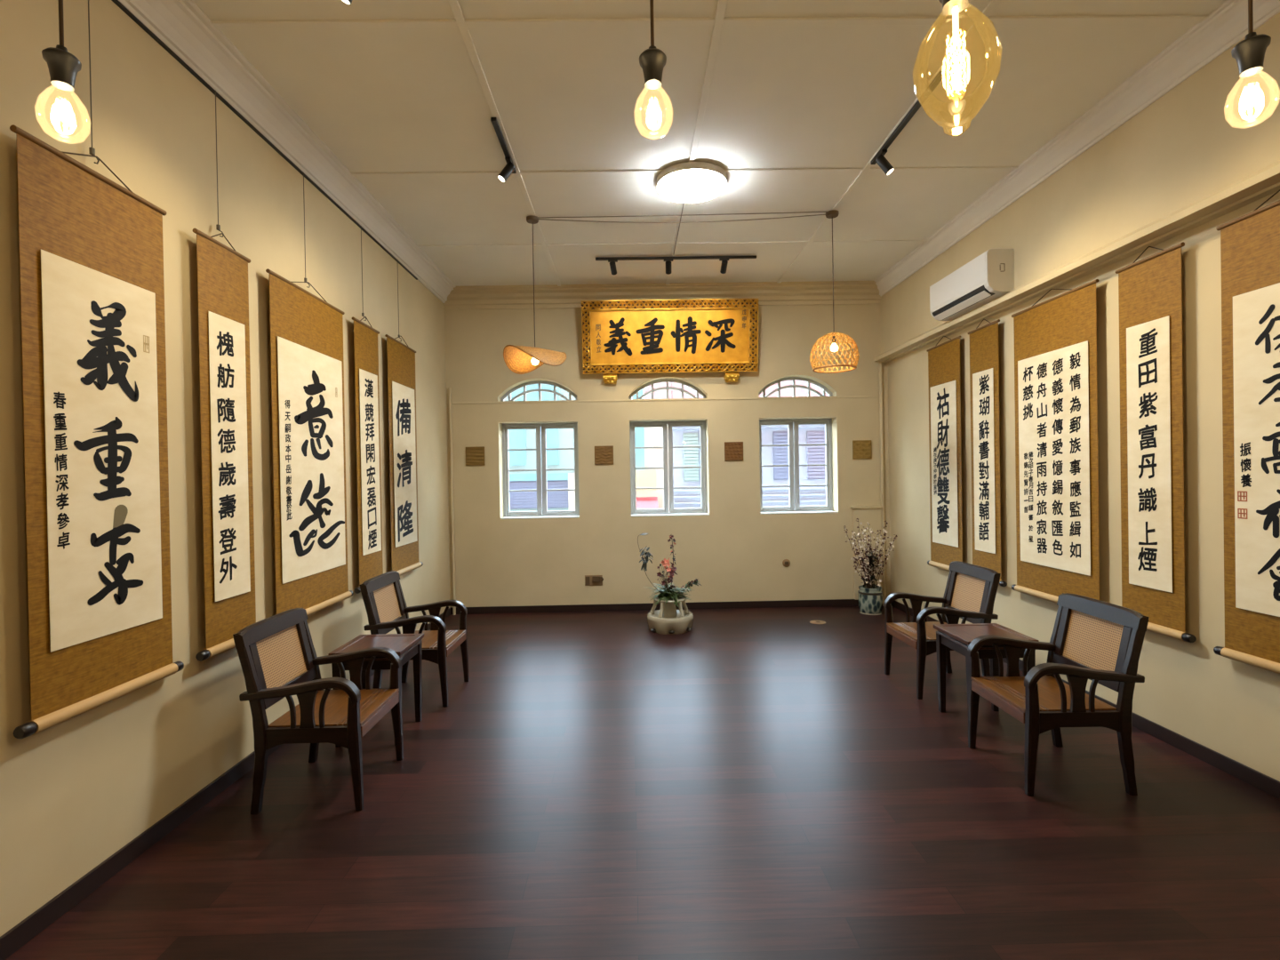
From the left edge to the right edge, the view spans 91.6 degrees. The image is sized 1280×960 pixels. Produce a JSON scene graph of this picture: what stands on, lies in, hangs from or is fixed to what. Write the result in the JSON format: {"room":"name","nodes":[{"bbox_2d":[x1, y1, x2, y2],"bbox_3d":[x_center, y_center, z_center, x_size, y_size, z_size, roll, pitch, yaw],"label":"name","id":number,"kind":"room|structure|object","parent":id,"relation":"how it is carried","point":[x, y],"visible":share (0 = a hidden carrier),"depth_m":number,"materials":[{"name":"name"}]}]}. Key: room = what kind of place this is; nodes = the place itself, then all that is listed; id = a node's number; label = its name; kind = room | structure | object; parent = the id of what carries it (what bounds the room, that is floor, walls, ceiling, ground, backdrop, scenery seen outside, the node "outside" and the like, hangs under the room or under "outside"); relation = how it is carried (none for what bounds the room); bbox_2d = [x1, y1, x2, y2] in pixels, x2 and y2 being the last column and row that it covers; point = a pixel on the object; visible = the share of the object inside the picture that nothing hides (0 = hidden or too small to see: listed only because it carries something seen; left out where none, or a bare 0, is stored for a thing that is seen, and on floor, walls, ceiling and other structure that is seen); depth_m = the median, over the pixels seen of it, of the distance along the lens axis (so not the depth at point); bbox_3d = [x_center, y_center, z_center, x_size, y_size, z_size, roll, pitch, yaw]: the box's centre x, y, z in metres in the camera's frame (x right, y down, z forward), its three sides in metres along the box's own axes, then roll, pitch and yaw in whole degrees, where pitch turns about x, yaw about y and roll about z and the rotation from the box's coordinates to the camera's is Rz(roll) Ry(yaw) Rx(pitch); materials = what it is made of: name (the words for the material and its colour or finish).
{"room":"calligraphy gallery","nodes":[
{"label":"calligraphy gallery","id":0,"kind":"room"},
{"bbox_2d":[0,0,449,936],"bbox_3d":[-2.414,-0.301,2.460,0.300,3.950,10.800,-1,0,-1],"label":"wall","id":1,"kind":"structure","parent":0,"point":[76,791],"depth_m":3.04,"materials":[{"name":"beige paint"}]},
{"bbox_2d":[88,0,99,164],"bbox_3d":[-2.250,-1.692,2.558,0.038,0.785,0.018,-1,0,-1],"label":"hanging wire","id":2,"kind":"object","parent":1,"relation":"hanging from","point":[92,151],"visible":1,"depth_m":2.56,"materials":[{"name":"grey metal"}]},
{"bbox_2d":[9,124,183,739],"bbox_3d":[-2.208,-0.210,2.569,0.052,2.247,0.784,-1,0,-1],"label":"scroll","id":3,"kind":"object","parent":2,"relation":"hanging from","point":[92,282],"visible":1,"depth_m":2.49,"materials":[{"name":"brown paper"}]},
{"bbox_2d":[215,90,223,237],"bbox_3d":[-2.263,-1.698,3.343,0.038,0.785,0.018,-1,0,-1],"label":"hanging wire","id":4,"kind":"object","parent":1,"relation":"hanging from","point":[218,227],"visible":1,"depth_m":3.34,"materials":[{"name":"grey metal"}]},
{"bbox_2d":[192,228,255,661],"bbox_3d":[-2.221,-0.210,3.354,0.052,2.236,0.514,-1,0,-1],"label":"scroll","id":5,"kind":"object","parent":4,"relation":"hanging from","point":[222,271],"visible":0.98,"depth_m":3.32,"materials":[{"name":"brown paper"}]},
{"bbox_2d":[0,607,450,959],"bbox_3d":[-2.224,1.628,2.477,0.014,0.085,10.200,-1,0,-1],"label":"baseboard","id":6,"kind":"structure","parent":1,"relation":"attached to","point":[32,925],"depth_m":2.63,"materials":[{"name":"black wood"}]},
{"bbox_2d":[111,0,417,279],"bbox_3d":[-2.280,-2.087,1.960,0.016,0.011,9.220,-1,0,-1],"label":"trim","id":7,"kind":"structure","parent":1,"relation":"attached to","point":[117,3],"depth_m":3.54,"materials":[{"name":"black metal"}]},
{"bbox_2d":[118,0,455,303],"bbox_3d":[-2.210,-2.190,2.450,0.175,0.180,10.200,-1,0,-1],"label":"trim","id":8,"kind":"structure","parent":1,"relation":"attached to","point":[182,26],"depth_m":3.76,"materials":[{"name":"paint"}]},
{"bbox_2d":[303,172,310,287],"bbox_3d":[-2.277,-1.704,4.243,0.038,0.785,0.018,-1,0,-1],"label":"hanging wire","id":9,"kind":"object","parent":1,"relation":"hanging from","point":[305,278],"visible":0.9,"depth_m":4.24,"materials":[{"name":"grey metal"}]},
{"bbox_2d":[265,268,353,615],"bbox_3d":[-2.235,-0.225,4.254,0.052,2.252,1.054,-1,0,-1],"label":"scroll","id":10,"kind":"object","parent":9,"relation":"hanging from","point":[307,331],"visible":0.99,"depth_m":4.16,"materials":[{"name":"beige paper"}]},
{"bbox_2d":[360,225,366,320],"bbox_3d":[-2.291,-1.711,5.152,0.038,0.785,0.018,-1,0,-1],"label":"hanging wire","id":11,"kind":"object","parent":1,"relation":"hanging from","point":[363,313],"visible":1,"depth_m":5.15,"materials":[{"name":"grey metal"}]},
{"bbox_2d":[352,316,383,593],"bbox_3d":[-2.249,-0.231,5.164,0.052,2.253,0.564,-1,0,-1],"label":"scroll","id":12,"kind":"object","parent":11,"relation":"hanging from","point":[365,337],"visible":0.98,"depth_m":5.12,"materials":[{"name":"white paper"}]},
{"bbox_2d":[397,270,401,341],"bbox_3d":[-2.304,-1.717,5.952,0.038,0.785,0.018,-1,0,-1],"label":"hanging wire","id":13,"kind":"object","parent":1,"relation":"hanging from","point":[397,270],"visible":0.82,"depth_m":5.95,"materials":[{"name":"grey metal"}]},
{"bbox_2d":[384,334,423,575],"bbox_3d":[-2.262,-0.247,5.964,0.052,2.272,0.814,-1,0,-1],"label":"scroll","id":14,"kind":"object","parent":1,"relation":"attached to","point":[401,358],"visible":0.99,"depth_m":5.91,"materials":[{"name":"white paper"}]},
{"bbox_2d":[5,606,1279,959],"bbox_3d":[0.470,1.683,2.520,6.000,0.120,10.800,-1,0,-1],"label":"floor","id":15,"kind":"structure","parent":0,"point":[743,783],"depth_m":2.89,"materials":[{"name":"red wood"}]},
{"bbox_2d":[232,608,403,814],"bbox_3d":[-1.709,1.196,3.387,0.616,0.922,0.620,-1,0,-1],"label":"armchair","id":16,"kind":"object","parent":15,"relation":"on","point":[278,659],"visible":1,"depth_m":3.19,"materials":[{"name":"brown wood"}]},
{"bbox_2d":[328,633,423,747],"bbox_3d":[-1.695,1.355,4.054,0.440,0.590,0.450,-1,0,-1],"label":"side table","id":17,"kind":"object","parent":15,"relation":"on","point":[407,646],"visible":0.56,"depth_m":4.09,"materials":[{"name":"brown wood"}]},
{"bbox_2d":[359,570,469,707],"bbox_3d":[-1.708,1.186,4.783,0.616,0.922,0.620,-1,0,0],"label":"armchair","id":18,"kind":"object","parent":15,"relation":"on","point":[387,610],"visible":0.78,"depth_m":4.68,"materials":[{"name":"brown wood"}]},
{"bbox_2d":[647,595,693,634],"bbox_3d":[0.322,1.424,6.636,0.494,0.343,0.494,-1,0,-1],"label":"stand","id":19,"kind":"object","parent":15,"relation":"on","point":[666,620],"visible":0.89,"depth_m":6.49,"materials":[{"name":"beige ceramic"}]},
{"bbox_2d":[637,533,701,607],"bbox_3d":[0.338,0.952,6.617,0.554,0.787,0.554,-1,1,39],"label":"flower arrangement","id":20,"kind":"object","parent":19,"relation":"in","point":[667,594],"visible":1,"depth_m":6.59,"materials":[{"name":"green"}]},
{"bbox_2d":[663,598,677,617],"bbox_3d":[0.321,1.370,6.636,0.150,0.210,0.150,-1,0,-1],"label":"vase","id":21,"kind":"object","parent":19,"relation":"on","point":[669,611],"depth_m":6.58,"materials":[{"name":"beige ceramic"}]},
{"bbox_2d":[809,620,825,623],"bbox_3d":[1.956,1.561,6.843,0.170,0.008,0.170,-1,0,-1],"label":"floor outlet","id":22,"kind":"object","parent":15,"relation":"on","point":[811,621],"visible":1,"depth_m":6.83,"materials":[{"name":"brown metal"}]},
{"bbox_2d":[857,584,882,615],"bbox_3d":[2.687,1.397,7.253,0.273,0.305,0.273,-1,0,-1],"label":"porcelain vase","id":23,"kind":"object","parent":15,"relation":"on","point":[870,600],"visible":0.97,"depth_m":7.14,"materials":[{"name":"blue ceramic"}]},
{"bbox_2d":[843,518,897,588],"bbox_3d":[2.685,0.905,7.257,0.568,0.930,0.348,-1,0,-15],"label":"blossom branches","id":24,"kind":"object","parent":23,"relation":"in","point":[867,570],"visible":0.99,"depth_m":7.24,"materials":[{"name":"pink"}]},
{"bbox_2d":[883,560,1000,699],"bbox_3d":[2.297,1.116,4.780,0.616,0.922,0.620,-1,0,-2],"label":"armchair","id":25,"kind":"object","parent":15,"relation":"on","point":[970,594],"visible":0.72,"depth_m":4.71,"materials":[{"name":"brown wood"}]},
{"bbox_2d":[933,623,1039,712],"bbox_3d":[2.245,1.286,4.065,0.440,0.590,0.450,-1,0,-1],"label":"side table","id":26,"kind":"object","parent":15,"relation":"on","point":[957,637],"visible":0.64,"depth_m":4.11,"materials":[{"name":"brown wood"}]},
{"bbox_2d":[967,592,1149,796],"bbox_3d":[2.254,1.127,3.418,0.616,0.922,0.620,-1,0,0],"label":"armchair","id":27,"kind":"object","parent":15,"relation":"on","point":[1100,642],"visible":1,"depth_m":3.26,"materials":[{"name":"brown wood"}]},
{"bbox_2d":[444,304,890,607],"bbox_3d":[0.352,-0.389,7.754,6.000,3.950,0.300,-1,0,-1],"label":"wall","id":28,"kind":"structure","parent":0,"point":[736,552],"depth_m":7.61,"materials":[{"name":"beige paint"}]},
{"bbox_2d":[448,387,455,615],"bbox_3d":[-2.279,0.259,7.545,0.034,2.750,0.036,-1,0,-1],"label":"trim","id":29,"kind":"structure","parent":28,"relation":"attached to","point":[449,388],"depth_m":7.53,"materials":[{"name":"beige paint"}]},
{"bbox_2d":[465,446,485,465],"bbox_3d":[-2.000,-0.290,7.555,0.228,0.228,0.025,-1,0,-1],"label":"tile","id":30,"kind":"structure","parent":28,"relation":"attached to","point":[475,456],"depth_m":7.55,"materials":[{"name":"brown wood"}]},
{"bbox_2d":[500,380,577,401],"bbox_3d":[-1.250,-1.100,7.749,0.964,0.268,0.050,-1,0,-1],"label":"window","id":31,"kind":"structure","parent":28,"relation":"in","point":[540,389],"depth_m":7.73,"materials":[{"name":"grey paint"}]},
{"bbox_2d":[500,422,579,519],"bbox_3d":[-1.233,-0.121,7.711,0.964,1.180,0.260,-1,0,-1],"label":"window","id":32,"kind":"structure","parent":28,"relation":"in","point":[541,449],"depth_m":7.78,"materials":[{"name":"grey paint"}]},
{"bbox_2d":[584,575,603,585],"bbox_3d":[-0.556,1.218,7.576,0.217,0.121,0.050,-1,0,-1],"label":"wall socket","id":33,"kind":"object","parent":28,"relation":"attached to","point":[589,580],"visible":1,"depth_m":7.55,"materials":[{"name":"brown"}]},
{"bbox_2d":[585,576,590,584],"bbox_3d":[-0.637,1.226,7.584,0.050,0.098,0.012,-1,0,-1],"label":"switch","id":34,"kind":"object","parent":33,"relation":"attached to","point":[588,579],"depth_m":7.58,"materials":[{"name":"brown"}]},
{"bbox_2d":[594,445,613,464],"bbox_3d":[-0.439,-0.303,7.579,0.228,0.228,0.026,-1,0,-1],"label":"tile","id":35,"kind":"structure","parent":28,"relation":"attached to","point":[604,455],"depth_m":7.57,"materials":[{"name":"brown wood"}]},
{"bbox_2d":[602,373,617,383],"bbox_3d":[-0.359,-1.223,7.528,0.174,0.115,0.117,-1,0,-1],"label":"bracket","id":36,"kind":"object","parent":28,"relation":"attached to","point":[612,378],"visible":1,"depth_m":7.49,"materials":[{"name":"gold metal"}]},
{"bbox_2d":[450,599,858,614],"bbox_3d":[0.389,1.544,7.611,5.400,0.085,0.014,-1,0,-1],"label":"baseboard","id":37,"kind":"structure","parent":28,"relation":"attached to","point":[828,602],"depth_m":7.60,"materials":[{"name":"black wood"}]},
{"bbox_2d":[443,280,880,310],"bbox_3d":[0.283,-2.236,7.530,5.320,0.250,0.120,-1,0,-1],"label":"trim","id":38,"kind":"structure","parent":28,"relation":"attached to","point":[845,292],"depth_m":7.53,"materials":[{"name":"beige paint"}]},
{"bbox_2d":[446,395,887,404],"bbox_3d":[0.345,-0.977,7.595,5.400,0.019,0.010,-1,0,-1],"label":"trim","id":39,"kind":"structure","parent":28,"relation":"attached to","point":[871,396],"depth_m":7.59,"materials":[{"name":"beige paint"}]},
{"bbox_2d":[628,378,705,399],"bbox_3d":[0.339,-1.128,7.773,0.960,0.268,0.050,-1,0,-1],"label":"window","id":40,"kind":"structure","parent":28,"relation":"in","point":[667,380],"depth_m":7.75,"materials":[{"name":"grey paint"}]},
{"bbox_2d":[629,420,709,516],"bbox_3d":[0.357,-0.149,7.736,0.960,1.180,0.260,-1,0,-1],"label":"window","id":41,"kind":"structure","parent":28,"relation":"in","point":[667,426],"depth_m":7.81,"materials":[{"name":"grey paint"}]},
{"bbox_2d":[581,298,758,374],"bbox_3d":[0.359,-1.714,7.449,2.100,0.848,0.198,-1,0,-1],"label":"carved plaque","id":42,"kind":"object","parent":28,"relation":"attached to","point":[709,335],"visible":1,"depth_m":7.45,"materials":[{"name":"gold metal"}]},
{"bbox_2d":[723,371,739,382],"bbox_3d":[1.111,-1.249,7.551,0.174,0.115,0.117,-1,0,-1],"label":"bracket","id":43,"kind":"object","parent":28,"relation":"attached to","point":[732,376],"visible":1,"depth_m":7.51,"materials":[{"name":"gold metal"}]},
{"bbox_2d":[724,441,743,460],"bbox_3d":[1.148,-0.350,7.604,0.228,0.228,0.026,-1,0,-1],"label":"tile","id":44,"kind":"structure","parent":28,"relation":"attached to","point":[733,451],"depth_m":7.60,"materials":[{"name":"brown wood"}]},
{"bbox_2d":[782,559,790,567],"bbox_3d":[1.795,1.017,7.622,0.096,0.096,0.030,-1,0,-1],"label":"wall socket","id":45,"kind":"object","parent":28,"relation":"attached to","point":[786,563],"visible":1,"depth_m":7.62,"materials":[{"name":"brown"}]},
{"bbox_2d":[758,376,832,397],"bbox_3d":[1.926,-1.156,7.798,0.958,0.268,0.050,-1,0,-1],"label":"window","id":46,"kind":"structure","parent":28,"relation":"in","point":[794,386],"depth_m":7.78,"materials":[{"name":"grey paint"}]},
{"bbox_2d":[759,418,838,514],"bbox_3d":[1.944,-0.176,7.760,0.958,1.180,0.260,-1,0,-1],"label":"window","id":47,"kind":"structure","parent":28,"relation":"in","point":[795,508],"depth_m":7.83,"materials":[{"name":"grey paint"}]},
{"bbox_2d":[852,440,871,458],"bbox_3d":[2.723,-0.373,7.627,0.228,0.228,0.028,-1,0,-1],"label":"tile","id":48,"kind":"structure","parent":28,"relation":"attached to","point":[861,449],"depth_m":7.62,"materials":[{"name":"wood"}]},
{"bbox_2d":[850,505,882,599],"bbox_3d":[2.778,0.890,7.616,0.360,1.140,0.070,-1,0,-1],"label":"trim","id":49,"kind":"structure","parent":28,"relation":"attached to","point":[872,515],"depth_m":7.60,"materials":[{"name":"beige paint"}]},
{"bbox_2d":[878,363,886,606],"bbox_3d":[2.968,0.062,7.623,0.042,2.960,0.044,-1,0,-1],"label":"trim","id":50,"kind":"structure","parent":28,"relation":"attached to","point":[880,365],"depth_m":7.61,"materials":[{"name":"beige paint"}]},
{"bbox_2d":[192,0,1225,286],"bbox_3d":[0.399,-2.401,2.490,6.000,0.150,10.800,-1,0,-1],"label":"ceiling","id":51,"kind":"structure","parent":0,"point":[380,100],"depth_m":3.96,"materials":[{"name":"paint"}]},
{"bbox_2d":[34,0,90,143],"bbox_3d":[-1.150,-1.479,1.222,0.090,1.620,0.090,-1,0,-1],"label":"pendant bulb","id":52,"kind":"object","parent":51,"relation":"hanging from","point":[63,67],"visible":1,"depth_m":1.22,"materials":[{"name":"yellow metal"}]},
{"bbox_2d":[342,0,352,4],"bbox_3d":[-1.270,-2.190,2.375,0.115,0.183,0.820,-1,0,-1],"label":"track light","id":53,"kind":"object","parent":51,"relation":"attached to","point":[348,2],"visible":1,"depth_m":2.75,"materials":[{"name":"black metal"}]},
{"bbox_2d":[490,117,516,182],"bbox_3d":[-0.947,-2.212,4.285,0.123,0.180,0.690,-1,0,-1],"label":"track light","id":54,"kind":"object","parent":51,"relation":"attached to","point":[509,168],"visible":1,"depth_m":4.39,"materials":[{"name":"black metal"}]},
{"bbox_2d":[448,0,560,286],"bbox_3d":[-0.888,-2.296,2.420,0.044,0.014,10.100,-1,0,-1],"label":"trim","id":55,"kind":"structure","parent":51,"relation":"attached to","point":[454,4],"depth_m":3.75,"materials":[{"name":"paint"}]},
{"bbox_2d":[503,215,566,374],"bbox_3d":[-0.937,-1.641,5.492,0.553,1.340,0.542,-1,0,-1],"label":"pendant lamp","id":56,"kind":"object","parent":51,"relation":"hanging from","point":[519,359],"visible":1,"depth_m":5.48,"materials":[{"name":"wicker"}]},
{"bbox_2d":[633,0,672,139],"bbox_3d":[0.015,-1.513,1.290,0.090,1.595,0.090,-1,0,-1],"label":"pendant bulb","id":57,"kind":"object","parent":51,"relation":"hanging from","point":[652,60],"visible":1,"depth_m":1.29,"materials":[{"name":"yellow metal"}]},
{"bbox_2d":[418,240,926,247],"bbox_3d":[0.333,-2.346,6.179,5.080,0.012,0.035,-1,0,-1],"label":"trim","id":58,"kind":"structure","parent":51,"relation":"attached to","point":[860,241],"depth_m":6.17,"materials":[{"name":"paint"}]},
{"bbox_2d":[595,255,756,275],"bbox_3d":[0.380,-2.260,6.556,1.689,0.164,0.142,-1,0,-1],"label":"track light","id":59,"kind":"object","parent":51,"relation":"attached to","point":[612,260],"visible":1,"depth_m":6.52,"materials":[{"name":"black metal"}]},
{"bbox_2d":[673,202,684,253],"bbox_3d":[0.360,-2.329,5.690,0.008,0.007,1.500,-1,0,-1],"label":"cable","id":60,"kind":"object","parent":51,"relation":"attached to","point":[684,203],"visible":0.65,"depth_m":5.73,"materials":[{"name":"brown plastic"}]},
{"bbox_2d":[538,214,825,223],"bbox_3d":[0.389,-2.303,5.500,2.571,0.057,0.008,-1,0,0],"label":"cable","id":61,"kind":"object","parent":51,"relation":"attached to","point":[816,214],"visible":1,"depth_m":5.50,"materials":[{"name":"brown plastic"}]},
{"bbox_2d":[537,211,828,218],"bbox_3d":[0.384,-2.326,5.460,2.621,0.011,0.008,-1,0,0],"label":"cable","id":62,"kind":"object","parent":51,"relation":"attached to","point":[802,212],"visible":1,"depth_m":5.46,"materials":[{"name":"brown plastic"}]},
{"bbox_2d":[351,166,1018,176],"bbox_3d":[0.356,-2.336,4.710,5.080,0.012,0.040,-1,0,-1],"label":"trim","id":63,"kind":"structure","parent":51,"relation":"attached to","point":[978,168],"depth_m":4.70,"materials":[{"name":"paint"}]},
{"bbox_2d":[656,161,727,202],"bbox_3d":[0.401,-2.289,4.821,0.550,0.080,0.550,-1,0,-1],"label":"ceiling lamp","id":64,"kind":"object","parent":51,"relation":"attached to","point":[690,181],"visible":1,"depth_m":4.71,"materials":[{"name":"white plastic"}]},
{"bbox_2d":[665,0,727,284],"bbox_3d":[0.411,-2.319,2.440,0.044,0.014,10.100,-1,0,-1],"label":"trim","id":65,"kind":"structure","parent":51,"relation":"attached to","point":[722,4],"depth_m":3.71,"materials":[{"name":"paint"}]},
{"bbox_2d":[210,15,1207,30],"bbox_3d":[0.380,-2.325,3.160,5.080,0.012,0.050,-1,0,-1],"label":"trim","id":66,"kind":"structure","parent":51,"relation":"attached to","point":[789,21],"depth_m":3.15,"materials":[{"name":"paint"}]},
{"bbox_2d":[809,209,859,373],"bbox_3d":[1.706,-1.665,5.490,0.416,1.384,0.416,-1,0,-1],"label":"pendant lamp","id":67,"kind":"object","parent":51,"relation":"hanging from","point":[834,347],"visible":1,"depth_m":5.45,"materials":[{"name":"orange wicker"}]},
{"bbox_2d":[776,0,1000,282],"bbox_3d":[1.751,-2.342,2.461,0.044,0.014,10.100,-1,0,-1],"label":"trim","id":68,"kind":"structure","parent":51,"relation":"attached to","point":[992,4],"depth_m":4.53,"materials":[{"name":"paint"}]},
{"bbox_2d":[870,99,920,175],"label":"track light","id":69,"kind":"object","parent":51,"relation":"attached to","point":[883,163],"depth_m":4.32,"materials":[{"name":"black metal"}]},
{"bbox_2d":[928,71,945,92],"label":"track light","id":70,"kind":"object","parent":51,"relation":"attached to","point":[940,75],"depth_m":3.62,"materials":[{"name":"black metal"}]},
{"bbox_2d":[912,0,1002,135],"bbox_3d":[0.496,-1.438,0.998,0.129,1.756,0.129,-1,0,27],"label":"pendant bulb","id":71,"kind":"object","parent":51,"relation":"hanging from","point":[955,118],"visible":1,"depth_m":1.02,"materials":[{"name":"yellow glass"}]},
{"bbox_2d":[1224,0,1279,128],"bbox_3d":[1.229,-1.526,1.259,0.090,1.610,0.090,-1,0,-1],"label":"pendant bulb","id":72,"kind":"object","parent":51,"relation":"hanging from","point":[1249,54],"visible":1,"depth_m":1.26,"materials":[{"name":"yellow glass"}]},
{"bbox_2d":[874,12,1279,781],"bbox_3d":[3.204,-0.400,2.548,0.460,3.950,10.800,-1,0,-1],"label":"wall","id":73,"kind":"structure","parent":0,"point":[1176,172],"depth_m":3.85,"materials":[{"name":"beige paint"}]},
{"bbox_2d":[926,336,962,570],"bbox_3d":[3.024,-0.268,6.176,0.052,2.327,0.714,-1,0,-1],"label":"scroll","id":74,"kind":"object","parent":73,"relation":"attached to","point":[943,358],"visible":0.98,"depth_m":6.14,"materials":[{"name":"white paper"}]},
{"bbox_2d":[929,248,1014,320],"bbox_3d":[2.875,-1.678,5.452,0.222,0.356,0.953,-1,0,-1],"label":"air conditioner","id":75,"kind":"object","parent":73,"relation":"attached to","point":[988,276],"visible":0.94,"depth_m":5.21,"materials":[{"name":"white plastic"}]},
{"bbox_2d":[932,285,995,319],"bbox_3d":[2.821,-1.546,5.464,0.096,0.075,0.860,-1,0,-1],"label":"air vent","id":76,"kind":"object","parent":75,"relation":"attached to","point":[976,294],"depth_m":5.40,"materials":[{"name":"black plastic"}]},
{"bbox_2d":[968,319,1007,586],"bbox_3d":[3.035,-0.259,5.477,0.052,2.319,0.534,-1,0,-1],"label":"scroll","id":77,"kind":"object","parent":73,"relation":"attached to","point":[984,368],"visible":0.98,"depth_m":5.45,"materials":[{"name":"gold paper"}]},
{"bbox_2d":[1011,279,1099,603],"bbox_3d":[3.049,-0.252,4.597,0.052,2.317,0.984,-1,0,-1],"label":"scroll","id":78,"kind":"object","parent":73,"relation":"attached to","point":[1056,380],"visible":1,"depth_m":4.53,"materials":[{"name":"gold paper"}]},
{"bbox_2d":[874,0,1279,296],"bbox_3d":[2.966,-2.286,2.531,0.110,0.170,10.200,-1,0,-1],"label":"trim","id":79,"kind":"structure","parent":73,"relation":"attached to","point":[1227,25],"depth_m":3.94,"materials":[{"name":"paint"}]},
{"bbox_2d":[890,600,1279,799],"bbox_3d":[3.161,1.534,2.561,0.014,0.085,10.200,-1,0,-1],"label":"baseboard","id":80,"kind":"structure","parent":73,"relation":"attached to","point":[1251,776],"depth_m":3.48,"materials":[{"name":"black wood"}]},
{"bbox_2d":[1115,241,1196,642],"bbox_3d":[3.062,-0.245,3.737,0.052,2.315,0.544,-1,0,-1],"label":"scroll","id":81,"kind":"object","parent":73,"relation":"attached to","point":[1150,295],"visible":0.98,"depth_m":3.70,"materials":[{"name":"gold paper"}]},
{"bbox_2d":[1213,189,1279,673],"bbox_3d":[3.075,-0.235,2.932,0.052,2.347,0.784,-1,0,-1],"label":"scroll","id":82,"kind":"object","parent":73,"relation":"attached to","point":[1250,243],"visible":1,"depth_m":3.12,"materials":[{"name":"gold paper"}]},
{"label":"outside","id":83,"kind":"structure","parent":0,"visible":0},
{"bbox_3d":[1.716,5.515,24.470,64.000,0.150,31.200,-1,0,-1],"label":"street","id":84,"kind":"object","parent":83,"visible":0},
{"bbox_2d":[504,384,575,511],"bbox_3d":[-4.768,1.286,19.867,9.040,8.600,4.140,-1,0,-1],"label":"shophouse","id":85,"kind":"structure","parent":84,"relation":"on","point":[555,437],"depth_m":17.89,"materials":[{"name":"blue"}]},
{"bbox_2d":[509,480,568,509],"bbox_3d":[-3.248,0.424,17.915,2.450,0.800,0.080,-1,0,-1],"label":"shutter","id":86,"kind":"object","parent":85,"relation":"hanging from","point":[556,500],"depth_m":17.89,"materials":[{"name":"white"}]},
{"bbox_2d":[632,382,671,511],"bbox_3d":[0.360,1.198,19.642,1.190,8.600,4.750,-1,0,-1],"label":"shophouse","id":87,"kind":"structure","parent":84,"relation":"on","point":[644,436],"depth_m":17.90,"materials":[{"name":"yellow paint"}]},
{"bbox_2d":[672,380,828,508],"bbox_3d":[6.334,1.091,20.020,10.750,8.600,4.180,-1,0,-1],"label":"shophouse","id":88,"kind":"structure","parent":84,"relation":"on","point":[771,434],"depth_m":18.02,"materials":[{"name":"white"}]},
{"bbox_2d":[682,432,698,481],"bbox_3d":[1.474,-0.659,17.986,0.430,1.400,0.070,-1,0,-1],"label":"shutter","id":89,"kind":"object","parent":88,"relation":"hanging from","point":[690,455],"depth_m":17.96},
{"bbox_2d":[772,431,788,479],"bbox_3d":[4.078,-0.705,18.027,0.420,1.400,0.070,-1,0,-1],"label":"shutter","id":90,"kind":"object","parent":88,"relation":"hanging from","point":[780,453],"depth_m":18.00,"materials":[{"name":"white"}]},
{"bbox_2d":[806,431,825,479],"bbox_3d":[5.107,-0.723,18.043,0.520,1.400,0.070,-1,0,-1],"label":"shutter","id":91,"kind":"object","parent":88,"relation":"hanging from","point":[815,454],"depth_m":18.01,"materials":[{"name":"grey"}]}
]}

